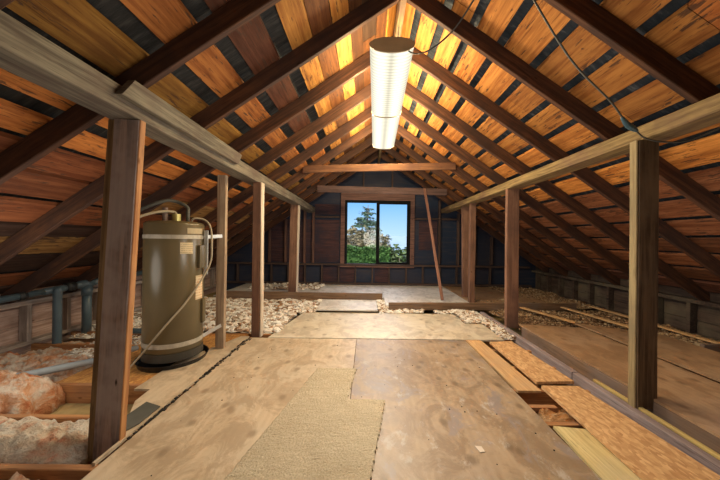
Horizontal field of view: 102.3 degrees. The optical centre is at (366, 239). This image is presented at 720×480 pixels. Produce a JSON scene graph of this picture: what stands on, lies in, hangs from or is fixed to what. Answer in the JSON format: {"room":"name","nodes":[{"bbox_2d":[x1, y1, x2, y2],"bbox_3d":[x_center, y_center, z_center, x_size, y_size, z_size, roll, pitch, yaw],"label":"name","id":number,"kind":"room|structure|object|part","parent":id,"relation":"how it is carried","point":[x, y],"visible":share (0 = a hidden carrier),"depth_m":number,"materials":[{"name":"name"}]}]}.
{"room":"attic","nodes":[
{"label":"attic","id":0,"kind":"room"},
{"bbox_2d":[0,265,215,354],"bbox_3d":[-3.605,0.807,2.360,0.134,0.945,9.520,1,0,0],"label":"wall","id":1,"kind":"structure","parent":0,"point":[23,323],"depth_m":3.22,"materials":[{"name":"wood"}]},
{"bbox_3d":[-3.589,0.655,2.360,0.107,0.056,9.520,1,0,0],"label":"plate","id":2,"kind":"part","parent":1,"relation":"part of","materials":[{"name":"wood"}]},
{"bbox_2d":[0,0,719,293],"bbox_3d":[0.264,-0.371,2.385,10.400,3.586,9.970,1,0,0],"label":"ceiling","id":3,"kind":"structure","parent":0,"point":[111,37],"depth_m":2.20,"materials":[{"name":"brown wood"}]},
{"bbox_2d":[0,0,14,9],"bbox_3d":[-1.908,-0.531,1.039,4.290,3.072,0.046,1,0,0],"label":"rafter","id":4,"kind":"object","parent":3,"relation":"attached to","point":[3,3],"visible":1,"depth_m":1.05,"materials":[{"name":"brown wood"}]},
{"bbox_2d":[0,0,280,184],"bbox_3d":[-1.908,-0.532,1.661,4.294,3.068,0.045,1,0,0],"label":"rafter","id":5,"kind":"object","parent":3,"relation":"attached to","point":[233,15],"visible":0.85,"depth_m":1.64,"materials":[{"name":"brown wood"}]},
{"bbox_2d":[0,36,392,303],"bbox_3d":[-1.907,-0.530,2.901,4.292,3.071,0.046,1,0,0],"label":"rafter","id":6,"kind":"object","parent":3,"relation":"attached to","point":[361,64],"visible":0.73,"depth_m":2.88,"materials":[{"name":"brown wood"}]},
{"bbox_2d":[0,0,398,265],"bbox_3d":[-1.909,-0.532,2.281,4.292,3.071,0.044,1,0,0],"label":"rafter","id":7,"kind":"object","parent":3,"relation":"attached to","point":[369,10],"visible":0.84,"depth_m":2.26,"materials":[{"name":"brown wood"}]},
{"bbox_2d":[68,83,370,291],"bbox_3d":[-1.908,-0.531,3.521,4.291,3.072,0.043,1,0,0],"label":"rafter","id":8,"kind":"object","parent":3,"relation":"attached to","point":[363,94],"visible":0.6,"depth_m":3.50,"materials":[{"name":"brown wood"}]},
{"bbox_2d":[136,107,371,271],"bbox_3d":[-1.908,-0.531,4.141,4.292,3.070,0.046,1,0,0],"label":"rafter","id":9,"kind":"object","parent":3,"relation":"attached to","point":[365,115],"visible":0.49,"depth_m":4.12,"materials":[{"name":"brown wood"}]},
{"bbox_2d":[208,123,371,239],"bbox_3d":[-1.908,-0.531,4.761,4.290,3.073,0.047,1,0,0],"label":"rafter","id":10,"kind":"object","parent":3,"relation":"attached to","point":[367,130],"visible":0.49,"depth_m":4.74,"materials":[{"name":"brown wood"}]},
{"bbox_2d":[303,162,455,172],"bbox_3d":[0.196,-1.175,4.716,2.484,0.200,0.042,1,0,0],"label":"tie","id":11,"kind":"object","parent":10,"relation":"attached to","point":[400,166],"visible":0.98,"depth_m":4.70,"materials":[{"name":"wood"}]},
{"bbox_2d":[208,136,371,252],"bbox_3d":[-1.908,-0.531,5.382,4.293,3.068,0.045,1,0,0],"label":"rafter","id":12,"kind":"object","parent":3,"relation":"attached to","point":[368,142],"visible":0.48,"depth_m":5.36,"materials":[{"name":"brown wood"}]},
{"bbox_2d":[208,151,377,267],"bbox_3d":[-1.908,-0.531,6.620,4.292,3.070,0.046,1,0,0],"label":"rafter","id":13,"kind":"object","parent":3,"relation":"attached to","point":[374,156],"visible":0.52,"depth_m":6.60,"materials":[{"name":"brown wood"}]},
{"bbox_2d":[208,146,378,261],"bbox_3d":[-1.908,-0.531,6.000,4.294,3.067,0.045,1,0,0],"label":"rafter","id":14,"kind":"object","parent":3,"relation":"attached to","point":[371,150],"visible":0.52,"depth_m":5.98,"materials":[{"name":"brown wood"}]},
{"bbox_2d":[317,185,446,195],"bbox_3d":[0.309,-1.014,5.939,2.650,0.137,0.042,2,0,0],"label":"tie","id":15,"kind":"object","parent":14,"relation":"attached to","point":[320,188],"visible":0.99,"depth_m":5.92,"materials":[{"name":"wood"}]},
{"bbox_2d":[378,0,406,163],"bbox_3d":[0.286,-1.948,2.960,0.055,0.175,8.320,1,0,0],"label":"board","id":16,"kind":"object","parent":3,"relation":"attached to","point":[401,5],"visible":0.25,"depth_m":2.48,"materials":[{"name":"wood"}]},
{"bbox_2d":[372,114,399,148],"bbox_3d":[0.252,-1.673,4.135,0.367,0.380,1.222,1,0,2],"label":"ceiling lamp","id":17,"kind":"object","parent":16,"relation":"hanging from","point":[384,130],"visible":0.84,"depth_m":4.01,"materials":[{"name":"white"}]},
{"bbox_2d":[369,0,473,117],"bbox_3d":[0.421,-1.640,2.602,0.789,0.443,1.816,1,0,2],"label":"ceiling lamp","id":18,"kind":"object","parent":16,"relation":"hanging from","point":[390,58],"depth_m":2.57,"materials":[{"name":"white"}]},
{"bbox_3d":[0.200,-1.546,2.299,0.367,0.123,0.009,1,0,2],"label":"plate","id":19,"kind":"part","parent":18,"relation":"part of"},
{"bbox_3d":[0.552,-1.502,2.030,0.084,0.171,0.760,1,0,-32],"label":"lamp cord","id":20,"kind":"part","parent":18,"relation":"part of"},
{"bbox_2d":[381,152,548,271],"bbox_3d":[2.440,-0.470,6.621,4.290,3.073,0.046,1,0,0],"label":"rafter","id":21,"kind":"object","parent":3,"relation":"attached to","point":[384,156],"visible":0.6,"depth_m":6.60,"materials":[{"name":"brown wood"}]},
{"bbox_2d":[383,148,567,275],"bbox_3d":[2.440,-0.470,6.000,4.291,3.072,0.043,1,0,0],"label":"rafter","id":22,"kind":"object","parent":3,"relation":"attached to","point":[392,152],"visible":0.64,"depth_m":5.98,"materials":[{"name":"brown wood"}]},
{"bbox_2d":[394,139,590,279],"bbox_3d":[2.441,-0.472,5.381,4.291,3.071,0.046,1,0,0],"label":"rafter","id":23,"kind":"object","parent":3,"relation":"attached to","point":[448,179],"visible":0.64,"depth_m":5.36,"materials":[{"name":"brown wood"}]},
{"bbox_2d":[397,124,619,284],"bbox_3d":[2.441,-0.472,4.761,4.292,3.070,0.043,1,0,0],"label":"rafter","id":24,"kind":"object","parent":3,"relation":"attached to","point":[401,131],"visible":0.73,"depth_m":4.74,"materials":[{"name":"brown wood"}]},
{"bbox_2d":[400,106,628,275],"bbox_3d":[2.440,-0.470,4.141,4.292,3.070,0.045,1,0,0],"label":"rafter","id":25,"kind":"object","parent":3,"relation":"attached to","point":[405,114],"visible":0.66,"depth_m":4.12,"materials":[{"name":"brown wood"}]},
{"bbox_2d":[405,82,709,300],"bbox_3d":[2.440,-0.471,3.520,4.292,3.070,0.046,1,0,0],"label":"rafter","id":26,"kind":"object","parent":3,"relation":"attached to","point":[494,149],"visible":0.75,"depth_m":3.50,"materials":[{"name":"brown wood"}]},
{"bbox_2d":[407,0,719,220],"bbox_3d":[2.439,-0.469,2.281,4.291,3.071,0.044,1,0,0],"label":"rafter","id":27,"kind":"object","parent":3,"relation":"attached to","point":[436,11],"visible":0.89,"depth_m":2.26,"materials":[{"name":"brown wood"}]},
{"bbox_2d":[411,47,719,277],"bbox_3d":[2.439,-0.470,2.901,4.293,3.068,0.043,1,0,0],"label":"rafter","id":28,"kind":"object","parent":3,"relation":"attached to","point":[431,67],"visible":0.8,"depth_m":2.88,"materials":[{"name":"brown wood"}]},
{"bbox_2d":[533,0,719,142],"bbox_3d":[1.676,-0.968,1.709,1.764,0.683,0.268,1,0,-5],"label":"cord","id":29,"kind":"object","parent":3,"relation":"hanging from","point":[625,122],"visible":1,"depth_m":1.64,"materials":[{"name":"rubber"}]},
{"bbox_3d":[1.252,-0.997,1.623,0.916,0.638,0.065,1,0,-19],"label":"cord","id":30,"kind":"part","parent":29,"relation":"part of","materials":[{"name":"rubber"}]},
{"bbox_3d":[2.125,-0.743,1.790,0.906,0.245,0.131,1,0,9],"label":"cord","id":31,"kind":"part","parent":29,"relation":"part of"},
{"bbox_2d":[544,0,719,103],"bbox_3d":[2.439,-0.469,1.661,4.294,3.066,0.042,1,0,0],"label":"rafter","id":32,"kind":"object","parent":3,"relation":"attached to","point":[588,14],"visible":0.92,"depth_m":1.64,"materials":[{"name":"brown wood"}]},
{"bbox_2d":[50,292,682,464],"bbox_3d":[0.241,1.346,2.360,7.980,0.095,9.520,1,0,0],"label":"floor","id":33,"kind":"structure","parent":0,"point":[67,408],"depth_m":3.05,"materials":[{"name":"wood"}]},
{"bbox_2d":[9,472,39,479],"bbox_3d":[-2.146,1.152,1.234,1.282,0.217,0.389,1,0,0],"label":"insulation batt","id":34,"kind":"object","parent":33,"relation":"on","point":[16,476],"visible":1,"depth_m":1.34,"materials":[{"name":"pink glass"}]},
{"bbox_2d":[0,370,65,413],"bbox_3d":[-2.869,1.093,2.057,1.220,0.315,0.407,1,0,0],"label":"insulation batt","id":35,"kind":"object","parent":33,"relation":"on","point":[23,392],"visible":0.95,"depth_m":2.03,"materials":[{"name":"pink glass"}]},
{"bbox_2d":[0,416,92,464],"bbox_3d":[-2.270,1.137,1.645,1.426,0.243,0.381,1,0,0],"label":"insulation batt","id":36,"kind":"object","parent":33,"relation":"on","point":[30,439],"visible":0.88,"depth_m":1.58,"materials":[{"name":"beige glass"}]},
{"bbox_2d":[0,351,93,381],"bbox_3d":[-2.996,1.136,2.546,1.087,0.224,0.530,1,0,0],"label":"insulation batt","id":37,"kind":"object","parent":33,"relation":"on","point":[9,361],"visible":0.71,"depth_m":2.54,"materials":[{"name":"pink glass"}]},
{"bbox_2d":[0,463,97,479],"bbox_3d":[0.243,1.226,1.445,7.580,0.149,0.044,1,0,0],"label":"joist","id":38,"kind":"object","parent":33,"relation":"on","point":[29,471],"visible":0.17,"depth_m":1.43,"materials":[{"name":"wood"}]},
{"bbox_2d":[553,426,641,479],"bbox_3d":[1.239,1.157,1.495,0.240,0.017,0.590,1,0,0],"label":"board","id":39,"kind":"object","parent":38,"relation":"on","point":[590,450],"visible":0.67,"depth_m":1.55,"materials":[{"name":"wood"}]},
{"bbox_2d":[541,386,719,479],"bbox_3d":[1.494,1.132,1.765,0.380,0.022,0.930,1,0,0],"label":"board","id":40,"kind":"object","parent":39,"relation":"on","point":[649,456],"visible":1,"depth_m":1.62,"materials":[{"name":"wood"}]},
{"bbox_2d":[575,323,719,381],"bbox_3d":[3.020,1.072,1.550,0.730,0.016,4.300,1,0,0],"label":"sheet","id":41,"kind":"object","parent":38,"relation":"on","point":[703,361],"visible":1,"depth_m":2.74,"materials":[{"name":"brown wood"}]},
{"bbox_2d":[0,270,141,343],"bbox_3d":[-3.374,0.845,2.700,0.180,0.797,3.803,1,0,0],"label":"drain pipe","id":42,"kind":"object","parent":33,"relation":"on","point":[86,287],"visible":0.91,"depth_m":3.12,"materials":[{"name":"metal"}]},
{"bbox_2d":[23,341,133,355],"bbox_3d":[-3.020,1.184,3.106,1.060,0.129,0.523,1,0,0],"label":"insulation batt","id":43,"kind":"object","parent":33,"relation":"on","point":[53,351],"visible":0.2,"depth_m":2.99,"materials":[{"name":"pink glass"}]},
{"bbox_2d":[63,333,140,366],"bbox_3d":[-2.950,1.128,2.999,1.057,0.094,1.104,1,0,0],"label":"rubble","id":44,"kind":"object","parent":33,"relation":"on","point":[137,340],"visible":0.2,"depth_m":3.14,"materials":[{"name":"stone"}]},
{"bbox_2d":[132,328,140,333],"bbox_3d":[-2.615,1.039,3.310,0.801,0.068,0.060,1,0,-1],"label":"pipe","id":45,"kind":"object","parent":44,"relation":"on","point":[135,330],"visible":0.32,"depth_m":3.29,"materials":[{"name":"metal"}]},
{"bbox_2d":[87,119,145,461],"bbox_3d":[-1.416,0.276,1.645,0.277,1.914,0.080,1,0,0],"label":"support post","id":46,"kind":"object","parent":33,"relation":"on","point":[123,176],"visible":0.97,"depth_m":1.61,"materials":[{"name":"wood"}]},
{"bbox_2d":[80,296,322,333],"bbox_3d":[-2.148,1.102,4.449,2.775,0.134,2.008,1,0,0],"label":"rubble","id":47,"kind":"object","parent":33,"relation":"on","point":[277,313],"visible":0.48,"depth_m":4.32,"materials":[{"name":"stone"}]},
{"bbox_2d":[251,182,264,336],"bbox_3d":[-1.283,0.230,3.420,0.113,1.804,0.094,1,0,0],"label":"support post","id":48,"kind":"object","parent":33,"relation":"on","point":[257,312],"visible":1,"depth_m":3.38,"materials":[{"name":"wood"}]},
{"bbox_2d":[213,283,383,298],"bbox_3d":[-1.300,1.081,6.260,3.230,0.018,1.520,1,0,0],"label":"sheet","id":49,"kind":"object","parent":33,"relation":"on","point":[327,288],"visible":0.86,"depth_m":6.32,"materials":[{"name":"white wood"}]},
{"bbox_2d":[246,282,324,289],"bbox_3d":[-1.807,1.032,6.604,1.659,0.112,0.877,1,0,0],"label":"rubble","id":50,"kind":"object","parent":49,"relation":"on","point":[315,286],"visible":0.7,"depth_m":6.50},
{"bbox_2d":[288,205,299,291],"bbox_3d":[-1.406,0.218,5.600,0.178,1.786,0.146,1,0,0],"label":"support post","id":51,"kind":"object","parent":49,"relation":"on","point":[294,209],"visible":0.89,"depth_m":5.53,"materials":[{"name":"wood"}]},
{"bbox_2d":[226,291,381,299],"bbox_3d":[-1.240,1.045,5.420,3.050,0.143,0.050,1,0,1],"label":"joist","id":52,"kind":"object","parent":33,"relation":"on","point":[233,294],"visible":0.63,"depth_m":5.40,"materials":[{"name":"wood"}]},
{"bbox_2d":[54,382,607,409],"bbox_3d":[0.243,1.226,2.260,7.580,0.149,0.044,1,0,0],"label":"joist","id":53,"kind":"object","parent":33,"relation":"on","point":[76,392],"visible":0.08,"depth_m":2.24,"materials":[{"name":"wood"}]},
{"bbox_2d":[92,336,249,465],"bbox_3d":[-1.548,1.120,2.405,0.375,0.017,1.910,1,0,0],"label":"plywood sheet","id":54,"kind":"object","parent":53,"relation":"on","point":[162,388],"visible":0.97,"depth_m":2.28,"materials":[{"name":"wood"}]},
{"bbox_2d":[126,402,159,430],"bbox_3d":[-1.446,1.107,1.820,0.140,0.006,0.320,1,0,0],"label":"scrap","id":55,"kind":"object","parent":54,"relation":"on","point":[142,412],"visible":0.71,"depth_m":1.84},
{"bbox_2d":[215,175,227,348],"bbox_3d":[-1.499,0.222,2.990,0.089,1.775,0.055,1,0,0],"label":"support post","id":56,"kind":"object","parent":54,"relation":"on","point":[222,180],"visible":0.97,"depth_m":2.97,"materials":[{"name":"wood"}]},
{"bbox_2d":[0,414,663,444],"bbox_3d":[0.243,1.226,1.851,7.580,0.150,0.044,1,0,0],"label":"joist","id":57,"kind":"object","parent":33,"relation":"on","point":[59,418],"visible":0.06,"depth_m":1.84,"materials":[{"name":"wood"}]},
{"bbox_2d":[81,338,355,479],"bbox_3d":[-0.723,1.130,2.087,1.205,0.020,2.435,1,0,0],"label":"plywood sheet","id":58,"kind":"object","parent":57,"relation":"on","point":[200,435],"visible":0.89,"depth_m":1.86,"materials":[{"name":"wood"}]},
{"bbox_2d":[224,368,384,479],"bbox_3d":[-0.263,1.117,1.740,0.689,0.018,1.607,1,0,9],"label":"carpet remnant","id":59,"kind":"object","parent":58,"relation":"on","point":[321,433],"visible":1,"depth_m":1.63,"materials":[{"name":"carpet"}]},
{"bbox_2d":[127,338,554,475],"bbox_3d":[-0.165,1.125,2.240,2.388,0.009,2.053,1,0,0],"label":"grit","id":60,"kind":"object","parent":58,"relation":"on","point":[220,361],"visible":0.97,"depth_m":2.13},
{"bbox_2d":[351,339,600,479],"bbox_3d":[0.501,1.147,2.087,1.235,0.020,2.435,1,0,0],"label":"plywood sheet","id":61,"kind":"object","parent":57,"relation":"on","point":[417,397],"visible":1,"depth_m":1.83,"materials":[{"name":"wood"}]},
{"bbox_2d":[475,446,484,452],"bbox_3d":[0.615,1.136,1.578,0.034,0.003,0.051,1,0,-9],"label":"paper scrap","id":62,"kind":"object","parent":61,"relation":"on","point":[480,449],"visible":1,"depth_m":1.57,"materials":[{"name":"paper"}]},
{"bbox_2d":[522,327,719,460],"bbox_3d":[1.910,1.137,1.675,0.045,0.144,3.750,1,0,0],"label":"joist","id":63,"kind":"object","parent":57,"relation":"on","point":[699,434],"visible":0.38,"depth_m":2.19,"materials":[{"name":"wood"}]},
{"bbox_2d":[519,324,719,437],"bbox_3d":[2.245,1.062,1.510,0.720,0.016,4.220,1,0,0],"label":"sheet","id":64,"kind":"object","parent":63,"relation":"on","point":[693,397],"visible":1,"depth_m":2.27,"materials":[{"name":"brown wood"}]},
{"bbox_2d":[71,331,627,348],"bbox_3d":[0.243,1.226,3.490,7.580,0.148,0.044,1,0,0],"label":"joist","id":65,"kind":"object","parent":33,"relation":"on","point":[487,343],"visible":0.05,"depth_m":3.47,"materials":[{"name":"wood"}]},
{"bbox_2d":[268,312,503,341],"bbox_3d":[0.224,1.144,3.913,2.720,0.018,1.175,1,0,0],"label":"plywood sheet","id":66,"kind":"object","parent":65,"relation":"on","point":[322,325],"visible":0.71,"depth_m":3.76,"materials":[{"name":"wood"}]},
{"bbox_2d":[316,299,377,310],"bbox_3d":[-0.315,1.097,4.900,0.960,0.018,0.760,1,0,0],"label":"plywood sheet","id":67,"kind":"object","parent":66,"relation":"on","point":[326,304],"visible":1,"depth_m":4.81,"materials":[{"name":"wood"}]},
{"bbox_2d":[31,343,679,366],"bbox_3d":[0.243,1.226,3.080,7.580,0.148,0.045,1,0,0],"label":"joist","id":68,"kind":"object","parent":33,"relation":"on","point":[35,346],"visible":0.11,"depth_m":3.06,"materials":[{"name":"wood"}]},
{"bbox_2d":[380,285,468,305],"bbox_3d":[1.072,1.114,5.940,1.505,0.018,2.160,1,0,0],"label":"sheet","id":69,"kind":"object","parent":33,"relation":"on","point":[391,293],"visible":0.79,"depth_m":5.85,"materials":[{"name":"white wood"}]},
{"bbox_2d":[423,188,443,299],"bbox_3d":[1.233,-0.005,5.440,0.059,2.093,0.972,1,0,-9],"label":"board","id":70,"kind":"object","parent":69,"relation":"on","point":[424,189],"visible":1,"depth_m":5.37,"materials":[{"name":"wood"}]},
{"bbox_2d":[130,361,719,383],"bbox_3d":[0.243,1.226,2.670,7.580,0.151,0.044,1,0,0],"label":"joist","id":71,"kind":"object","parent":33,"relation":"on","point":[515,367],"visible":0.02,"depth_m":2.65,"materials":[{"name":"wood"}]},
{"bbox_2d":[58,334,248,383],"bbox_3d":[-1.926,1.134,2.875,1.020,0.019,1.250,1,0,0],"label":"plywood sheet","id":72,"kind":"object","parent":71,"relation":"on","point":[84,376],"visible":0.07,"depth_m":2.44,"materials":[{"name":"wood"}]},
{"bbox_2d":[16,345,138,375],"bbox_3d":[-2.441,1.051,2.529,0.095,0.144,0.869,1,0,15],"label":"pipe","id":73,"kind":"object","parent":72,"relation":"on","point":[66,366],"visible":0.6,"depth_m":2.35,"materials":[{"name":"metal"}]},
{"bbox_2d":[134,344,208,372],"bbox_3d":[-1.815,1.097,2.720,0.584,0.052,0.584,1,0,0],"label":"pan","id":74,"kind":"object","parent":72,"relation":"on","point":[141,366],"visible":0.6,"depth_m":2.56,"materials":[{"name":"metal"}]},
{"bbox_2d":[130,199,221,368],"bbox_3d":[-1.838,0.352,2.668,0.756,1.476,0.593,1,0,0],"label":"water heater","id":75,"kind":"object","parent":74,"relation":"on","point":[175,266],"visible":0.93,"depth_m":2.53,"materials":[{"name":"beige metal"}]},
{"bbox_3d":[-1.806,0.430,2.720,0.480,1.230,0.480,1,0,0],"label":"tank","id":76,"kind":"part","parent":75,"relation":"part of","materials":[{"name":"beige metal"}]},
{"bbox_2d":[466,340,540,392],"bbox_3d":[1.232,1.157,2.765,0.195,0.017,1.110,1,0,0],"label":"board","id":77,"kind":"object","parent":71,"relation":"on","point":[516,380],"visible":1,"depth_m":2.57,"materials":[{"name":"wood"}]},
{"bbox_2d":[490,341,573,383],"bbox_3d":[1.494,1.132,2.755,0.310,0.022,0.930,1,0,0],"label":"board","id":78,"kind":"object","parent":71,"relation":"on","point":[538,371],"visible":1,"depth_m":2.59,"materials":[{"name":"wood"}]},
{"bbox_2d":[376,299,515,339],"bbox_3d":[1.067,1.124,4.532,2.493,0.121,1.118,1,0,38],"label":"rubble","id":79,"kind":"object","parent":33,"relation":"on","point":[466,316],"visible":0.98,"depth_m":4.24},
{"bbox_2d":[389,302,576,310],"bbox_3d":[1.930,1.101,4.800,3.153,0.123,0.049,1,0,-3],"label":"joist","id":80,"kind":"object","parent":33,"relation":"on","point":[392,305],"visible":0.73,"depth_m":4.77,"materials":[{"name":"wood"}]},
{"bbox_2d":[500,375,550,388],"bbox_3d":[1.373,1.247,2.446,0.446,0.124,0.372,1,0,0],"label":"insulation batt","id":81,"kind":"object","parent":33,"relation":"on","point":[525,376],"visible":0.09,"depth_m":2.43,"materials":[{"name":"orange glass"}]},
{"bbox_2d":[480,312,577,385],"bbox_3d":[1.769,1.186,3.475,0.057,0.143,2.050,1,0,1],"label":"beam","id":82,"kind":"structure","parent":33,"relation":"on","point":[520,341],"depth_m":2.93,"materials":[{"name":"wood"}]},
{"bbox_2d":[504,189,518,327],"bbox_3d":[1.877,0.234,3.759,0.156,1.785,0.063,0,0,0],"label":"support post","id":83,"kind":"object","parent":82,"relation":"on","point":[511,195],"visible":0.99,"depth_m":3.73,"materials":[{"name":"wood"}]},
{"bbox_2d":[535,408,577,421],"bbox_3d":[1.332,1.236,1.998,0.352,0.145,0.284,1,0,0],"label":"insulation batt","id":84,"kind":"object","parent":33,"relation":"on","point":[546,414],"visible":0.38,"depth_m":1.96,"materials":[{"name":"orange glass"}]},
{"bbox_2d":[528,404,557,411],"bbox_3d":[1.234,1.183,2.040,0.190,0.028,0.040,1,0,0],"label":"board","id":85,"kind":"object","parent":84,"relation":"on","point":[536,408],"visible":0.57,"depth_m":2.02,"materials":[{"name":"wood"}]},
{"bbox_2d":[475,286,719,345],"bbox_3d":[2.974,1.141,4.095,2.138,0.089,5.845,1,0,0],"label":"rubble","id":86,"kind":"object","parent":33,"relation":"on","point":[529,318],"visible":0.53,"depth_m":4.28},
{"bbox_2d":[443,286,546,302],"bbox_3d":[2.564,1.142,5.960,1.440,0.018,2.120,1,0,0],"label":"sheet","id":87,"kind":"object","parent":86,"relation":"on","point":[484,294],"visible":0.36,"depth_m":5.90,"materials":[{"name":"brown wood"}]},
{"bbox_2d":[461,207,468,296],"bbox_3d":[1.956,0.230,5.750,0.143,1.775,0.092,0,0,0],"label":"support post","id":88,"kind":"object","parent":87,"relation":"on","point":[464,210],"visible":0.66,"depth_m":5.71,"materials":[{"name":"wood"}]},
{"bbox_2d":[468,203,475,302],"bbox_3d":[1.897,0.249,5.241,0.101,1.815,0.093,1,0,0],"label":"support post","id":89,"kind":"object","parent":87,"relation":"on","point":[472,206],"visible":0.94,"depth_m":5.20,"materials":[{"name":"wood"}]},
{"bbox_2d":[520,307,578,323],"bbox_3d":[2.620,1.088,4.250,0.072,0.060,1.015,1,0,-10],"label":"batten","id":90,"kind":"object","parent":86,"relation":"on","point":[524,308],"visible":0.98,"depth_m":4.13,"materials":[{"name":"wood"}]},
{"bbox_2d":[560,307,628,327],"bbox_3d":[3.258,1.097,4.125,0.072,0.024,1.352,1,-2,-2],"label":"batten","id":91,"kind":"object","parent":86,"relation":"on","point":[566,308],"visible":0.83,"depth_m":4.07,"materials":[{"name":"wood"}]},
{"bbox_2d":[589,306,719,343],"bbox_3d":[3.759,1.107,3.750,0.073,0.025,2.301,1,-1,1],"label":"batten","id":92,"kind":"object","parent":86,"relation":"on","point":[594,307],"visible":0.8,"depth_m":3.51,"materials":[{"name":"wood"}]},
{"bbox_2d":[700,343,719,351],"bbox_3d":[3.715,1.121,2.946,0.620,0.121,0.041,1,0,0],"label":"joist","id":93,"kind":"object","parent":86,"relation":"on","point":[715,347],"visible":0.53,"depth_m":2.93,"materials":[{"name":"wood"}]},
{"bbox_2d":[572,373,719,474],"bbox_3d":[1.756,1.185,1.120,0.058,0.142,2.640,1,0,0],"label":"beam","id":94,"kind":"structure","parent":33,"relation":"on","point":[639,417],"depth_m":1.79,"materials":[{"name":"wood"}]},
{"bbox_2d":[628,140,658,408],"bbox_3d":[1.852,0.228,1.944,0.161,1.776,0.063,1,0,0],"label":"support post","id":95,"kind":"object","parent":94,"relation":"on","point":[644,154],"visible":0.99,"depth_m":1.91,"materials":[{"name":"wood"}]},
{"bbox_2d":[593,379,719,459],"bbox_3d":[1.806,1.111,1.250,0.031,0.024,2.100,1,0,0],"label":"strip","id":96,"kind":"object","parent":94,"relation":"attached to","point":[708,450],"visible":0.96,"depth_m":1.73,"materials":[{"name":"wood"}]},
{"bbox_2d":[226,158,535,290],"bbox_3d":[0.254,-0.310,7.119,8.300,3.488,0.201,1,0,0],"label":"wall","id":97,"kind":"structure","parent":0,"point":[320,230],"depth_m":7.12,"materials":[{"name":"wood"}]},
{"bbox_2d":[0,10,314,212],"bbox_3d":[-1.355,-0.737,2.860,0.177,0.134,8.520,1,0,0],"label":"beam","id":98,"kind":"structure","parent":97,"relation":"attached to","point":[25,53],"depth_m":1.35,"materials":[{"name":"wood"}]},
{"bbox_2d":[115,80,241,163],"bbox_3d":[-1.251,-0.788,2.160,0.042,0.116,1.400,1,0,0],"label":"plank","id":99,"kind":"object","parent":98,"relation":"attached to","point":[132,91],"visible":1,"depth_m":1.84,"materials":[{"name":"wood"}]},
{"bbox_3d":[-0.321,0.079,7.119,4.080,1.894,0.022,1,0,0],"label":"sheathing panel","id":100,"kind":"part","parent":97,"relation":"part of","materials":[{"name":"wood"}]},
{"bbox_2d":[340,193,414,267],"bbox_3d":[0.256,-0.232,7.125,1.795,1.800,0.190,1,0,0],"label":"window","id":101,"kind":"structure","parent":97,"relation":"in","point":[394,199],"depth_m":7.04,"materials":[{"name":"brown wood"}]},
{"bbox_3d":[-0.107,-0.172,7.155,0.802,1.510,0.030,1,0,0],"label":"sash","id":102,"kind":"part","parent":101,"relation":"part of","materials":[{"name":"black metal"}]},
{"bbox_3d":[0.621,-0.161,7.105,0.793,1.510,0.030,1,0,0],"label":"sash","id":103,"kind":"part","parent":101,"relation":"part of","materials":[{"name":"black metal"}]},
{"bbox_3d":[0.267,0.612,7.070,7.350,0.047,0.102,1,0,0],"label":"plate","id":104,"kind":"part","parent":97,"relation":"part of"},
{"bbox_3d":[0.235,1.069,7.070,7.500,0.042,0.102,1,0,0],"label":"plate","id":105,"kind":"part","parent":97,"relation":"part of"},
{"bbox_2d":[441,93,719,212],"bbox_3d":[1.896,-0.707,2.860,0.184,0.099,8.520,1,0,0],"label":"beam","id":106,"kind":"structure","parent":97,"relation":"attached to","point":[704,113],"depth_m":2.11,"materials":[{"name":"wood"}]},
{"bbox_2d":[532,267,719,340],"bbox_3d":[4.101,0.915,2.360,0.133,0.945,9.520,1,0,0],"label":"wall","id":107,"kind":"structure","parent":0,"point":[677,308],"depth_m":4.48,"materials":[{"name":"wood"}]},
{"bbox_3d":[4.090,0.763,2.360,0.106,0.057,9.520,1,0,0],"label":"plate","id":108,"kind":"part","parent":107,"relation":"part of","materials":[{"name":"wood"}]},
{"label":"outside","id":109,"kind":"structure","parent":0,"visible":0},
{"bbox_3d":[-0.062,4.430,33.800,120.000,0.200,52.400,1,0,0],"label":"ground","id":110,"kind":"structure","parent":109,"visible":0},
{"bbox_2d":[347,224,375,248],"bbox_3d":[-0.519,1.818,15.521,2.912,5.364,2.301,1,0,0],"label":"bush","id":111,"kind":"object","parent":110,"relation":"on","point":[362,241],"visible":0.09,"depth_m":15.17,"materials":[{"name":"beige plant"}]},
{"bbox_2d":[347,244,391,262],"bbox_3d":[-0.527,2.248,12.549,3.141,4.151,0.863,1,0,0],"label":"hedge","id":112,"kind":"object","parent":110,"relation":"on","point":[367,254],"visible":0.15,"depth_m":12.35,"materials":[{"name":"green plant"}]},
{"bbox_2d":[351,207,393,248],"bbox_3d":[-0.239,0.827,21.886,4.725,7.000,5.162,1,0,0],"label":"conifer tree","id":113,"kind":"object","parent":110,"relation":"on","point":[370,230],"visible":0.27,"depth_m":21.84,"materials":[{"name":"green plant"}]},
{"bbox_2d":[372,233,391,250],"bbox_3d":[0.734,2.075,14.979,1.770,4.868,1.481,1,0,0],"label":"bush","id":114,"kind":"object","parent":110,"relation":"on","point":[384,239],"visible":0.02,"depth_m":14.94,"materials":[{"name":"beige plant"}]},
{"bbox_2d":[382,243,403,261],"bbox_3d":[1.003,2.298,12.897,1.959,4.264,1.548,1,0,0],"label":"bush","id":115,"kind":"object","parent":110,"relation":"on","point":[393,252],"visible":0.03,"depth_m":12.82,"materials":[{"name":"green plant"}]},
{"bbox_2d":[390,247,405,262],"bbox_3d":[1.711,2.292,12.627,2.131,4.227,1.732,1,0,0],"label":"bush","id":116,"kind":"object","parent":110,"relation":"on","point":[402,253],"visible":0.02,"depth_m":12.51,"materials":[{"name":"green plant"}]},
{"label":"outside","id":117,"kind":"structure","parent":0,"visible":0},
{"bbox_3d":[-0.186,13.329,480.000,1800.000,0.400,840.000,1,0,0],"label":"sea","id":118,"kind":"object","parent":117,"visible":0},
{"bbox_2d":[371,236,406,245],"bbox_3d":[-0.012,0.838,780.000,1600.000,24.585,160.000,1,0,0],"label":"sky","id":119,"kind":"structure","parent":118,"relation":"on","point":[401,240],"depth_m":699.93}
]}

